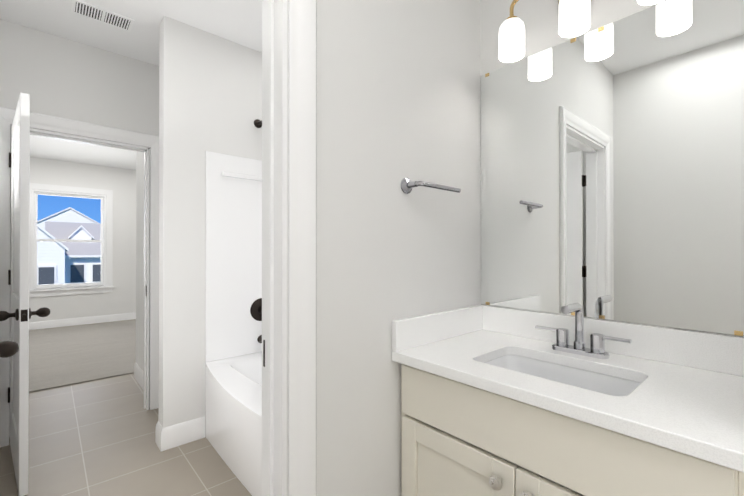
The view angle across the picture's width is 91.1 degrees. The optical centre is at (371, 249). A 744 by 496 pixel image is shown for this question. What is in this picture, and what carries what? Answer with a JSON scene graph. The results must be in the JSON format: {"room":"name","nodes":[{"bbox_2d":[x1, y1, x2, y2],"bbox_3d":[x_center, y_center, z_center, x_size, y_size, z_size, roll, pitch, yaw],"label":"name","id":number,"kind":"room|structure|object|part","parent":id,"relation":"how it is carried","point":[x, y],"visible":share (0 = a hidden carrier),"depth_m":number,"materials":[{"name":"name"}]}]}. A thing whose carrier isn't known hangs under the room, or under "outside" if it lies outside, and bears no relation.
{"room":"bathroom","nodes":[
{"label":"bathroom","id":0,"kind":"room"},
{"bbox_2d":[0,19,158,434],"bbox_3d":[-1.726,-0.106,2.912,2.280,2.685,0.120,0,0,-42],"label":"wall","id":1,"kind":"structure","parent":0,"point":[54,75],"depth_m":2.55,"materials":[{"name":"white paint"}]},
{"bbox_2d":[0,92,49,495],"bbox_3d":[-1.984,0.221,2.095,0.209,2.000,0.780,0,0,-42],"label":"door","id":2,"kind":"structure","parent":1,"relation":"in","point":[21,314],"depth_m":1.82,"materials":[{"name":"white wood"}]},
{"bbox_3d":[-1.984,0.173,2.095,0.209,1.574,0.780,0,0,-42],"label":"knob","id":3,"kind":"part","parent":2,"relation":"part of","materials":[{"name":"brown metal"}]},
{"bbox_2d":[0,106,158,447],"bbox_3d":[-2.052,0.169,2.623,0.974,2.132,0.168,0,0,-42],"label":"door frame","id":4,"kind":"structure","parent":1,"relation":"attached to","point":[66,126],"depth_m":2.63,"materials":[{"name":"white wood"}]},
{"bbox_2d":[29,319,135,392],"bbox_3d":[-3.851,1.268,4.764,5.800,0.072,3.580,0,0,-42],"label":"floor carpet","id":5,"kind":"object","parent":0,"point":[67,355],"visible":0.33,"depth_m":4.33,"materials":[{"name":"beige carpet"}]},
{"bbox_2d":[29,157,135,321],"bbox_3d":[-4.945,-0.093,6.006,5.400,2.685,0.120,0,0,-42],"label":"wall","id":6,"kind":"structure","parent":0,"point":[121,184],"depth_m":6.28,"materials":[{"name":"white paint"}]},
{"bbox_2d":[29,183,113,296],"bbox_3d":[-4.936,-0.149,5.981,1.160,1.763,0.160,0,0,-42],"label":"bedroom window","id":7,"kind":"structure","parent":6,"relation":"in","point":[105,285],"depth_m":5.99,"materials":[{"name":"white"}]},
{"bbox_2d":[29,312,135,329],"bbox_3d":[-4.900,1.182,5.950,5.400,0.134,0.014,0,0,-42],"label":"baseboard","id":8,"kind":"structure","parent":6,"relation":"attached to","point":[123,316],"depth_m":6.02,"materials":[{"name":"white wood"}]},
{"bbox_2d":[0,373,251,495],"bbox_3d":[-0.441,1.260,1.439,2.500,0.060,5.920,0,0,-42],"label":"floor","id":9,"kind":"structure","parent":0,"point":[94,438],"depth_m":2.21,"materials":[{"name":"beige tile"}]},
{"bbox_2d":[205,352,261,495],"bbox_3d":[-0.359,0.988,2.088,0.838,0.490,1.472,0,0,-42],"label":"bathtub","id":10,"kind":"object","parent":9,"relation":"on","point":[233,410],"visible":0.33,"depth_m":1.97,"materials":[{"name":"white plastic"}]},
{"bbox_2d":[392,303,743,495],"bbox_3d":[0.582,0.706,1.161,0.589,1.045,0.894,0,0,-42],"label":"bathroom vanity","id":11,"kind":"object","parent":9,"relation":"on","point":[499,401],"visible":1,"depth_m":1.06,"materials":[{"name":"beige"}]},
{"bbox_3d":[0.374,0.642,0.977,0.033,0.037,0.125,0,0,-42],"label":"knob","id":12,"kind":"part","parent":11,"relation":"part of","materials":[{"name":"silver metal"}]},
{"bbox_2d":[486,355,640,395],"bbox_3d":[0.568,0.477,1.140,0.303,0.160,0.464,0,0,-42],"label":"sink","id":13,"kind":"object","parent":11,"relation":"in","point":[589,378],"depth_m":1.23,"materials":[{"name":"ceramic"}]},
{"bbox_2d":[535,303,631,358],"bbox_3d":[0.693,0.273,1.251,0.154,0.178,0.304,0,0,-42],"label":"faucet","id":14,"kind":"object","parent":11,"relation":"on","point":[561,349],"depth_m":1.27,"materials":[{"name":"silver metal"}]},
{"bbox_2d":[0,0,261,169],"bbox_3d":[-1.890,-1.490,2.559,5.800,0.080,9.500,0,0,-42],"label":"ceiling","id":15,"kind":"structure","parent":0,"point":[238,21],"depth_m":2.36,"materials":[{"name":"white paint"}]},
{"bbox_2d":[71,0,134,31],"bbox_3d":[-1.667,-1.448,2.266,0.305,0.006,0.165,0,0,-42],"label":"ceiling vent","id":16,"kind":"object","parent":15,"relation":"in","point":[96,13],"visible":1,"depth_m":2.26,"materials":[{"name":"white metal"}]},
{"bbox_2d":[136,151,143,371],"bbox_3d":[-1.992,-0.104,3.311,0.120,2.685,0.830,0,0,-42],"label":"wall","id":17,"kind":"structure","parent":0,"point":[140,259],"depth_m":3.43,"materials":[{"name":"white paint"}]},
{"bbox_2d":[134,363,143,388],"bbox_3d":[-2.046,1.171,3.265,0.014,0.134,0.780,0,0,-42],"label":"baseboard","id":18,"kind":"structure","parent":17,"relation":"attached to","point":[138,373],"depth_m":3.39,"materials":[{"name":"white"}]},
{"bbox_2d":[158,16,261,427],"bbox_3d":[-0.862,-0.107,2.715,1.247,2.685,0.120,0,0,-42],"label":"wall","id":19,"kind":"structure","parent":0,"point":[210,92],"depth_m":2.36,"materials":[{"name":"white paint"}]},
{"bbox_2d":[158,416,204,450],"bbox_3d":[-1.199,1.167,2.323,0.259,0.134,0.014,0,0,-42],"label":"baseboard","id":20,"kind":"structure","parent":19,"relation":"attached to","point":[172,436],"depth_m":2.31,"materials":[{"name":"white wood"}]},
{"bbox_2d":[250,119,261,342],"bbox_3d":[-0.738,-0.136,2.587,0.166,1.632,0.235,0,0,-42],"label":"shower fixture","id":21,"kind":"object","parent":19,"relation":"attached to","point":[256,310],"visible":0.27,"depth_m":2.63,"materials":[{"name":"brown metal"}]},
{"bbox_2d":[287,0,480,495],"bbox_3d":[0.191,-0.112,1.505,1.274,2.685,0.125,0,0,-42],"label":"wall","id":22,"kind":"structure","parent":0,"point":[398,91],"depth_m":1.29,"materials":[{"name":"white paint"}]},
{"bbox_2d":[401,178,460,193],"bbox_3d":[0.231,-0.239,1.405,0.267,0.060,0.077,0,0,-42],"label":"towel rail","id":23,"kind":"object","parent":22,"relation":"attached to","point":[407,185],"visible":1,"depth_m":1.35,"materials":[{"name":"silver metal"}]},
{"bbox_2d":[499,0,663,61],"bbox_3d":[0.738,-0.908,1.304,0.180,0.280,0.560,0,0,-42],"label":"sconce","id":24,"kind":"object","parent":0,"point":[574,18],"visible":1,"depth_m":1.32,"materials":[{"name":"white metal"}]},
{"bbox_2d":[480,0,743,336],"bbox_3d":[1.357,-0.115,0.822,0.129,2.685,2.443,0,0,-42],"label":"mirror","id":25,"kind":"object","parent":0,"point":[612,171],"depth_m":1.28,"materials":[{"name":"white mirror"}]},
{"label":"outside","id":26,"kind":"structure","parent":0,"visible":0},
{"bbox_2d":[37,207,100,284],"bbox_3d":[-29.451,2.306,33.236,80.000,12.520,71.000,0,0,-42],"label":"houses","id":27,"kind":"structure","parent":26,"point":[55,260],"depth_m":21.25,"materials":[{"name":"siding"},{"name":"roof shingles"},{"name":"glass"}]},
{"bbox_3d":[0.048,-0.108,2.451,0.235,2.685,1.482,0,0,-42],"label":"wall","id":28,"kind":"structure","parent":0,"visible":0},
{"bbox_2d":[205,151,261,361],"bbox_3d":[-0.327,0.043,2.118,0.764,1.399,1.480,0,0,-42],"label":"wall","id":29,"kind":"structure","parent":28,"relation":"attached to","point":[233,327],"depth_m":2.53,"materials":[{"name":"white plastic"}]},
{"bbox_3d":[-0.578,-1.141,0.828,0.780,0.633,0.125,0,0,-42],"label":"wall","id":30,"kind":"structure","parent":0,"visible":0},
{"bbox_2d":[0,341,18,357],"bbox_3d":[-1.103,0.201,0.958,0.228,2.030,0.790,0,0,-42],"label":"door knob","id":31,"kind":"object","parent":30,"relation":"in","point":[9,348],"depth_m":1.24,"materials":[{"name":"black metal"}]},
{"bbox_2d":[262,0,316,495],"bbox_3d":[-0.578,0.160,0.823,0.972,2.136,0.168,0,0,-42],"label":"door frame","id":32,"kind":"structure","parent":30,"relation":"attached to","point":[302,285],"depth_m":1.05,"materials":[{"name":"white wood"}]}
]}

